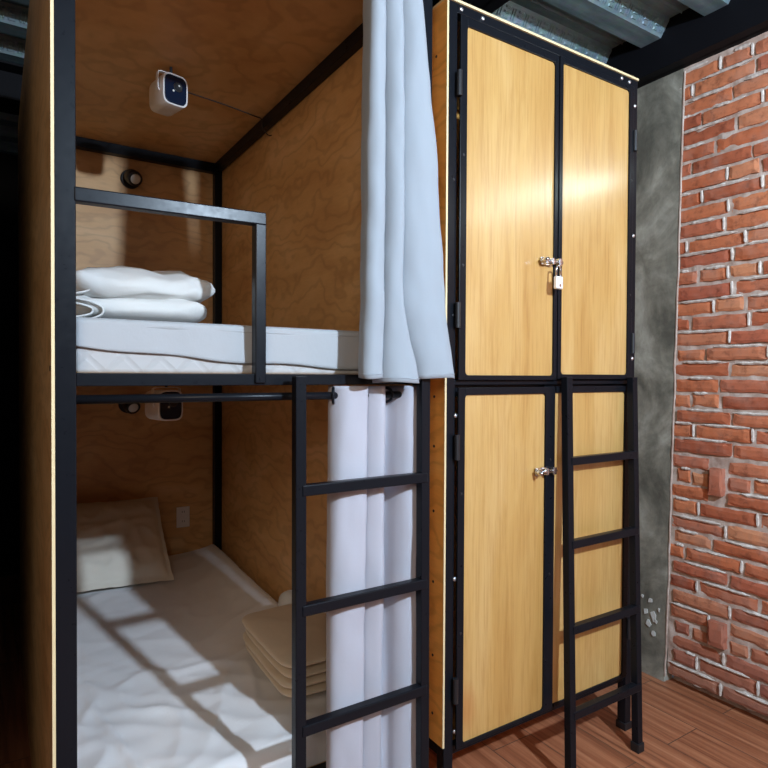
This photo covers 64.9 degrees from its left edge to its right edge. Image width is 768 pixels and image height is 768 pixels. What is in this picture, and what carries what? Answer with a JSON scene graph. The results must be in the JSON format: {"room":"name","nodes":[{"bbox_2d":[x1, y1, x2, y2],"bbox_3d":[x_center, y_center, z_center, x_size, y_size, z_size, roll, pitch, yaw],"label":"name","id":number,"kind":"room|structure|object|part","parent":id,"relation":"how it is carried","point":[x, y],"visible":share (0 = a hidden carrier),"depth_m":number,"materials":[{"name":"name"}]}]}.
{"room":"dormitory","nodes":[
{"label":"dormitory","id":0,"kind":"room"},
{"bbox_2d":[0,152,19,576],"bbox_3d":[-2.716,-0.198,4.255,5.240,3.100,0.100,0,1,-33],"label":"wall","id":1,"kind":"structure","parent":0,"point":[9,277],"depth_m":4.25,"materials":[{"name":"black"}]},
{"bbox_2d":[0,0,729,154],"bbox_3d":[-0.839,-1.593,1.311,5.220,0.067,7.150,0,1,-33],"label":"ceiling","id":2,"kind":"structure","parent":0,"point":[591,28],"depth_m":2.67,"materials":[{"name":"metal"}]},
{"bbox_2d":[0,60,23,114],"bbox_3d":[-1.994,-1.495,2.995,5.100,0.180,0.200,0,1,-33],"label":"steel beam","id":3,"kind":"structure","parent":2,"relation":"attached to","point":[11,74],"depth_m":3.05,"materials":[{"name":"black metal"}]},
{"bbox_2d":[432,0,509,13],"bbox_3d":[0.778,-1.492,1.663,0.110,0.150,8.000,0,1,-33],"label":"steel beam","id":4,"kind":"structure","parent":2,"relation":"attached to","point":[489,6],"depth_m":2.27,"materials":[{"name":"black metal"}]},
{"bbox_2d":[606,0,767,88],"bbox_3d":[1.653,-1.526,2.226,0.110,0.210,8.000,0,1,-33],"label":"steel beam","id":5,"kind":"structure","parent":2,"relation":"attached to","point":[690,37],"depth_m":2.63,"materials":[{"name":"black metal"}]},
{"bbox_2d":[0,574,767,767],"bbox_3d":[-0.520,1.433,0.910,5.300,0.040,8.050,0,1,-33],"label":"floor","id":6,"kind":"structure","parent":0,"point":[684,726],"depth_m":2.42,"materials":[{"name":"brown wood"}]},
{"bbox_2d":[18,0,432,767],"bbox_3d":[-0.845,0.047,2.461,1.042,2.682,2.150,0,1,-33],"label":"bunk bed","id":7,"kind":"object","parent":6,"relation":"on","point":[272,223],"visible":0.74,"depth_m":2.47,"materials":[{"name":"brown wood"}]},
{"bbox_3d":[-1.287,0.030,2.193,0.006,2.620,2.120,0,1,-33],"label":"panel","id":8,"kind":"part","parent":7,"relation":"part of","materials":[{"name":"brown wood"}]},
{"bbox_3d":[-0.704,0.071,1.332,0.042,2.670,0.040,0,1,-33],"label":"post","id":9,"kind":"part","parent":7,"relation":"part of","materials":[{"name":"black metal"}]},
{"bbox_2d":[118,403,139,413],"bbox_3d":[-1.394,0.112,3.315,0.104,0.105,0.104,0,1,-33],"label":"reading lamp","id":10,"kind":"object","parent":7,"relation":"attached to","point":[131,408],"visible":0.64,"depth_m":3.29,"materials":[{"name":"black plastic"}]},
{"bbox_3d":[-1.418,0.110,3.353,0.104,0.104,0.014,0,1,-33],"label":"wall plate","id":11,"kind":"part","parent":10,"relation":"part of","materials":[{"name":"black plastic"}]},
{"bbox_2d":[120,169,142,188],"bbox_3d":[-1.377,-1.131,3.303,0.104,0.105,0.104,0,1,-33],"label":"reading lamp","id":12,"kind":"object","parent":7,"relation":"attached to","point":[130,178],"visible":1,"depth_m":3.29,"materials":[{"name":"black plastic"}]},
{"bbox_3d":[-1.423,0.012,3.361,1.028,2.620,0.008,0,1,-33],"label":"panel","id":13,"kind":"part","parent":7,"relation":"part of","materials":[{"name":"brown wood"}]},
{"bbox_3d":[-1.403,-1.271,3.317,0.942,0.053,0.045,0,1,-33],"label":"frame rail","id":14,"kind":"part","parent":7,"relation":"part of","materials":[{"name":"black metal"}]},
{"bbox_2d":[145,386,182,420],"bbox_3d":[-0.909,0.065,2.490,0.146,0.166,0.119,1,1,44],"label":"projector","id":15,"kind":"object","parent":7,"relation":"hanging from","point":[156,411],"visible":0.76,"depth_m":2.44,"materials":[{"name":"white plastic"}]},
{"bbox_3d":[-0.891,0.054,2.472,0.018,0.082,0.119,1,1,44],"label":"handle","id":16,"kind":"part","parent":15,"relation":"part of","materials":[{"name":"white plastic"}]},
{"bbox_3d":[-0.862,0.087,2.444,0.004,0.112,0.091,1,1,44],"label":"glass","id":17,"kind":"part","parent":15,"relation":"part of","materials":[{"name":"blue"}]},
{"bbox_3d":[-0.496,-0.420,1.447,0.443,0.039,0.030,0,1,-33],"label":"guard rail","id":18,"kind":"part","parent":7,"relation":"part of","materials":[{"name":"black metal"}]},
{"bbox_2d":[176,506,189,527],"bbox_3d":[-1.172,0.776,3.526,0.075,0.120,0.010,0,1,-33],"label":"wall outlet","id":19,"kind":"object","parent":7,"relation":"attached to","point":[182,513],"visible":1,"depth_m":3.52,"materials":[{"name":"white plastic"}]},
{"bbox_2d":[180,509,185,514],"bbox_3d":[-1.171,0.746,3.523,0.033,0.034,0.003,0,1,-33],"label":"socket","id":20,"kind":"object","parent":19,"relation":"attached to","point":[182,511],"depth_m":3.52,"materials":[{"name":"white plastic"}]},
{"bbox_2d":[180,518,185,524],"bbox_3d":[-1.171,0.801,3.524,0.033,0.034,0.003,0,1,-33],"label":"socket","id":21,"kind":"object","parent":19,"relation":"attached to","point":[182,520],"depth_m":3.52,"materials":[{"name":"white plastic"}]},
{"bbox_3d":[-0.851,-1.288,2.462,1.040,0.012,2.100,0,1,-33],"label":"roof panel","id":22,"kind":"part","parent":7,"relation":"part of","materials":[{"name":"brown wood"}]},
{"bbox_2d":[77,544,325,767],"bbox_3d":[-0.881,1.048,2.524,0.936,0.189,1.908,0,1,-33],"label":"mattress","id":23,"kind":"object","parent":7,"relation":"on","point":[167,676],"visible":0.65,"depth_m":2.12,"materials":[{"name":"white fabric"}]},
{"bbox_2d":[77,497,173,592],"bbox_3d":[-1.405,0.792,3.023,0.613,0.359,0.439,0,1,-33],"label":"pillow","id":24,"kind":"object","parent":23,"relation":"on","point":[120,543],"visible":0.73,"depth_m":2.98,"materials":[{"name":"beige fabric"}]},
{"bbox_2d":[242,603,325,697],"bbox_3d":[-0.301,0.925,2.160,0.337,0.145,0.510,0,1,-33],"label":"folded blanket","id":25,"kind":"object","parent":23,"relation":"on","point":[267,637],"visible":0.48,"depth_m":2.04,"materials":[{"name":"beige fabric"}]},
{"bbox_2d":[278,590,306,605],"bbox_3d":[-0.380,0.922,2.512,0.104,0.121,0.140,0,1,-33],"label":"folded towel","id":26,"kind":"object","parent":25,"relation":"on","point":[285,598],"visible":0.23,"depth_m":2.49,"materials":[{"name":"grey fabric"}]},
{"bbox_2d":[149,67,271,135],"bbox_3d":[-0.763,-1.202,2.686,0.164,0.168,0.640,1,1,29],"label":"projector","id":27,"kind":"object","parent":7,"relation":"hanging from","point":[168,94],"visible":1,"depth_m":2.43,"materials":[{"name":"white plastic"}]},
{"bbox_3d":[-0.862,-1.209,2.444,0.018,0.082,0.119,1,1,44],"label":"handle","id":28,"kind":"part","parent":27,"relation":"part of","materials":[{"name":"white plastic"}]},
{"bbox_3d":[-0.833,-1.176,2.416,0.004,0.112,0.091,1,1,44],"label":"glass","id":29,"kind":"part","parent":27,"relation":"part of","materials":[{"name":"blue glass"}]},
{"bbox_2d":[76,327,357,374],"bbox_3d":[-0.847,-0.102,2.461,0.935,0.120,2.002,0,1,-33],"label":"mattress","id":30,"kind":"object","parent":7,"relation":"on","point":[88,360],"visible":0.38,"depth_m":1.49,"materials":[{"name":"grey fabric"}]},
{"bbox_2d":[76,317,358,369],"bbox_3d":[-0.843,-0.110,2.456,0.935,0.126,2.000,0,1,-33],"label":"sheet","id":31,"kind":"object","parent":30,"relation":"on","point":[197,340],"visible":0.8,"depth_m":1.54,"materials":[{"name":"grey fabric"}]},
{"bbox_2d":[76,266,214,322],"bbox_3d":[-0.746,-0.249,1.795,0.420,0.176,0.438,0,1,-33],"label":"duvet","id":32,"kind":"object","parent":31,"relation":"on","point":[116,292],"visible":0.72,"depth_m":1.62,"materials":[{"name":"grey fabric"}]},
{"bbox_3d":[-0.995,0.036,3.603,0.043,2.670,0.045,0,1,-33],"label":"post","id":33,"kind":"part","parent":7,"relation":"part of","materials":[{"name":"black metal"}]},
{"bbox_3d":[-0.290,0.033,1.591,0.934,0.021,0.021,0,1,-33],"label":"curtain rod","id":34,"kind":"part","parent":7,"relation":"part of","materials":[{"name":"black metal"}]},
{"bbox_3d":[-0.295,-0.012,1.596,0.932,0.029,0.036,0,1,-33],"label":"frame rail","id":35,"kind":"part","parent":7,"relation":"part of","materials":[{"name":"black metal"}]},
{"bbox_3d":[-0.323,-0.206,1.562,0.029,0.409,0.030,0,1,-33],"label":"guard post","id":36,"kind":"part","parent":7,"relation":"part of","materials":[{"name":"black metal"}]},
{"bbox_3d":[-0.432,-1.258,2.711,0.034,0.051,2.025,0,1,-33],"label":"frame rail","id":37,"kind":"part","parent":7,"relation":"part of","materials":[{"name":"black metal"}]},
{"bbox_3d":[-0.427,0.026,2.757,0.006,2.620,2.103,0,1,-32],"label":"panel","id":38,"kind":"part","parent":7,"relation":"part of","materials":[{"name":"brown wood"}]},
{"bbox_3d":[-0.344,1.185,1.718,0.972,0.064,0.034,0,1,-33],"label":"frame rail","id":39,"kind":"part","parent":7,"relation":"part of","materials":[{"name":"black metal"}]},
{"bbox_2d":[326,385,416,767],"bbox_3d":[-0.038,0.689,1.778,0.300,1.368,0.107,0,1,-33],"label":"curtain","id":40,"kind":"object","parent":7,"relation":"hanging from","point":[371,646],"visible":0.89,"depth_m":1.74,"materials":[{"name":"grey fabric"}]},
{"bbox_2d":[358,0,454,382],"bbox_3d":[0.057,-0.602,1.758,0.331,1.199,0.152,0,1,-33],"label":"curtain","id":41,"kind":"object","parent":7,"relation":"hanging from","point":[404,337],"visible":1,"depth_m":1.69,"materials":[{"name":"grey fabric"}]},
{"bbox_3d":[0.114,0.067,1.859,0.040,2.670,0.040,0,1,-33],"label":"post","id":42,"kind":"part","parent":7,"relation":"part of","materials":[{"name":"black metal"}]},
{"bbox_2d":[291,376,429,767],"bbox_3d":[-0.053,0.691,1.682,0.438,1.425,0.040,0,1,-33],"label":"ladder","id":43,"kind":"object","parent":6,"relation":"on","point":[302,728],"visible":0.92,"depth_m":1.65,"materials":[{"name":"black metal"}]},
{"bbox_3d":[-0.222,0.693,1.575,0.030,1.424,0.036,0,1,-33],"label":"rail","id":44,"kind":"part","parent":43,"relation":"part of","materials":[{"name":"black metal"}]},
{"bbox_3d":[0.115,0.691,1.792,0.030,1.424,0.036,0,1,-33],"label":"rail","id":45,"kind":"part","parent":43,"relation":"part of","materials":[{"name":"black metal"}]},
{"bbox_2d":[429,0,638,767],"bbox_3d":[0.451,0.087,2.405,0.978,2.617,0.658,0,1,-33],"label":"locker","id":46,"kind":"object","parent":6,"relation":"on","point":[536,135],"visible":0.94,"depth_m":2.09,"materials":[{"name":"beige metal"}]},
{"bbox_3d":[0.041,1.182,2.187,0.030,0.030,0.523,0,1,-33],"label":"frame rail","id":47,"kind":"part","parent":46,"relation":"part of","materials":[{"name":"black metal"}]},
{"bbox_3d":[0.032,-0.028,2.161,0.006,2.370,0.600,0,1,-33],"label":"panel","id":48,"kind":"part","parent":46,"relation":"part of","materials":[{"name":"brown wood"}]},
{"bbox_3d":[0.201,0.097,1.938,0.037,2.608,0.037,0,1,-33],"label":"post","id":49,"kind":"part","parent":46,"relation":"part of","materials":[{"name":"black metal"}]},
{"bbox_3d":[0.423,1.197,2.459,0.892,0.005,0.560,0,1,-33],"label":"panel","id":50,"kind":"part","parent":46,"relation":"part of","materials":[{"name":"black metal"}]},
{"bbox_3d":[0.276,-0.014,2.679,0.966,2.410,0.006,0,1,-33],"label":"panel","id":51,"kind":"part","parent":46,"relation":"part of","materials":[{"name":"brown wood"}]},
{"bbox_3d":[0.407,0.599,2.058,0.396,1.148,0.014,0,1,-33],"label":"door","id":52,"kind":"part","parent":46,"relation":"part of","materials":[{"name":"brown wood"}]},
{"bbox_3d":[0.421,0.593,2.055,0.448,1.164,0.008,0,1,-33],"label":"door frame","id":53,"kind":"part","parent":46,"relation":"part of","materials":[{"name":"black metal"}]},
{"bbox_3d":[0.429,-0.590,2.039,0.453,1.154,0.008,0,1,-33],"label":"door frame","id":54,"kind":"part","parent":46,"relation":"part of","materials":[{"name":"black metal"}]},
{"bbox_3d":[0.428,-0.584,2.050,0.432,1.130,0.014,0,1,-33],"label":"door","id":55,"kind":"part","parent":46,"relation":"part of","materials":[{"name":"brown wood"}]},
{"bbox_3d":[0.443,-1.218,2.406,0.973,0.008,0.610,0,1,-33],"label":"panel","id":56,"kind":"part","parent":46,"relation":"part of","materials":[{"name":"beige wood"}]},
{"bbox_3d":[0.584,1.185,2.208,0.892,0.028,0.025,0,1,-33],"label":"frame rail","id":57,"kind":"part","parent":46,"relation":"part of","materials":[{"name":"black metal"}]},
{"bbox_3d":[0.584,0.020,2.200,0.892,0.038,0.023,0,1,-33],"label":"frame rail","id":58,"kind":"part","parent":46,"relation":"part of","materials":[{"name":"black metal"}]},
{"bbox_3d":[0.538,0.309,2.093,0.012,0.012,0.032,0,1,-33],"label":"latch knob","id":59,"kind":"part","parent":46,"relation":"part of","materials":[{"name":"silver metal"}]},
{"bbox_3d":[0.593,-0.006,2.187,0.892,0.016,0.034,0,1,-33],"label":"frame rail","id":60,"kind":"part","parent":46,"relation":"part of","materials":[{"name":"black metal"}]},
{"bbox_3d":[0.599,-1.193,2.169,0.892,0.030,0.035,0,1,-33],"label":"frame rail","id":61,"kind":"part","parent":46,"relation":"part of","materials":[{"name":"black metal"}]},
{"bbox_3d":[0.558,-0.431,2.093,0.012,0.012,0.032,0,1,-33],"label":"latch knob","id":62,"kind":"part","parent":46,"relation":"part of","materials":[{"name":"silver metal"}]},
{"bbox_2d":[554,265,562,289],"bbox_3d":[0.609,-0.373,2.108,0.033,0.084,0.017,0,1,-33],"label":"padlock","id":63,"kind":"object","parent":46,"relation":"hanging from","point":[558,280],"visible":1,"depth_m":2.10,"materials":[{"name":"silver metal"}]},
{"bbox_3d":[0.780,0.594,2.298,0.408,1.146,0.014,0,1,-33],"label":"door","id":64,"kind":"part","parent":46,"relation":"part of","materials":[{"name":"brown wood"}]},
{"bbox_3d":[0.835,-0.021,2.676,0.030,0.030,0.523,0,1,-33],"label":"frame rail","id":65,"kind":"part","parent":46,"relation":"part of","materials":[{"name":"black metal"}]},
{"bbox_3d":[0.794,0.588,2.295,0.426,1.162,0.008,0,1,-33],"label":"door frame","id":66,"kind":"part","parent":46,"relation":"part of","materials":[{"name":"black metal"}]},
{"bbox_3d":[0.795,-0.594,2.287,0.407,1.135,0.014,0,1,-33],"label":"door","id":67,"kind":"part","parent":46,"relation":"part of","materials":[{"name":"brown wood"}]},
{"bbox_3d":[0.804,-0.595,2.280,0.426,1.155,0.008,0,1,-33],"label":"door frame","id":68,"kind":"part","parent":46,"relation":"part of","materials":[{"name":"black metal"}]},
{"bbox_3d":[0.983,0.094,2.440,0.037,2.608,0.037,0,1,-33],"label":"post","id":69,"kind":"part","parent":46,"relation":"part of","materials":[{"name":"black metal"}]},
{"bbox_2d":[561,377,643,767],"bbox_3d":[0.811,0.688,2.234,0.456,1.426,0.104,0,1,-33],"label":"ladder","id":70,"kind":"object","parent":6,"relation":"on","point":[572,712],"visible":1,"depth_m":2.19,"materials":[{"name":"black metal"}]},
{"bbox_3d":[0.653,0.689,2.134,0.039,1.426,0.121,0,1,-1],"label":"rail","id":71,"kind":"part","parent":70,"relation":"part of","materials":[{"name":"black metal"}]},
{"bbox_3d":[0.970,0.687,2.338,0.039,1.426,0.121,0,1,-1],"label":"rail","id":72,"kind":"part","parent":70,"relation":"part of","materials":[{"name":"black metal"}]},
{"bbox_2d":[634,68,683,681],"bbox_3d":[1.170,-0.061,3.093,0.064,2.900,0.764,0,1,-33],"label":"concrete column","id":73,"kind":"structure","parent":0,"point":[659,102],"depth_m":2.86,"materials":[{"name":"grey concrete"}]},
{"bbox_2d":[641,594,659,635],"bbox_3d":[1.270,1.107,2.882,0.003,0.183,0.100,0,1,-33],"label":"paint patches","id":74,"kind":"object","parent":73,"relation":"attached to","point":[653,615],"depth_m":2.87,"materials":[{"name":"grey paint"}]},
{"bbox_2d":[667,31,767,720],"bbox_3d":[2.642,-0.121,0.891,0.191,3.100,4.643,0,1,-33],"label":"wall","id":75,"kind":"structure","parent":0,"point":[718,609],"depth_m":2.60,"materials":[{"name":"brick"}]},
{"bbox_2d":[664,71,685,675],"bbox_3d":[1.338,-0.025,2.779,0.010,2.780,0.070,0,1,-33],"label":"trim","id":76,"kind":"structure","parent":75,"relation":"attached to","point":[684,71],"depth_m":2.77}
]}

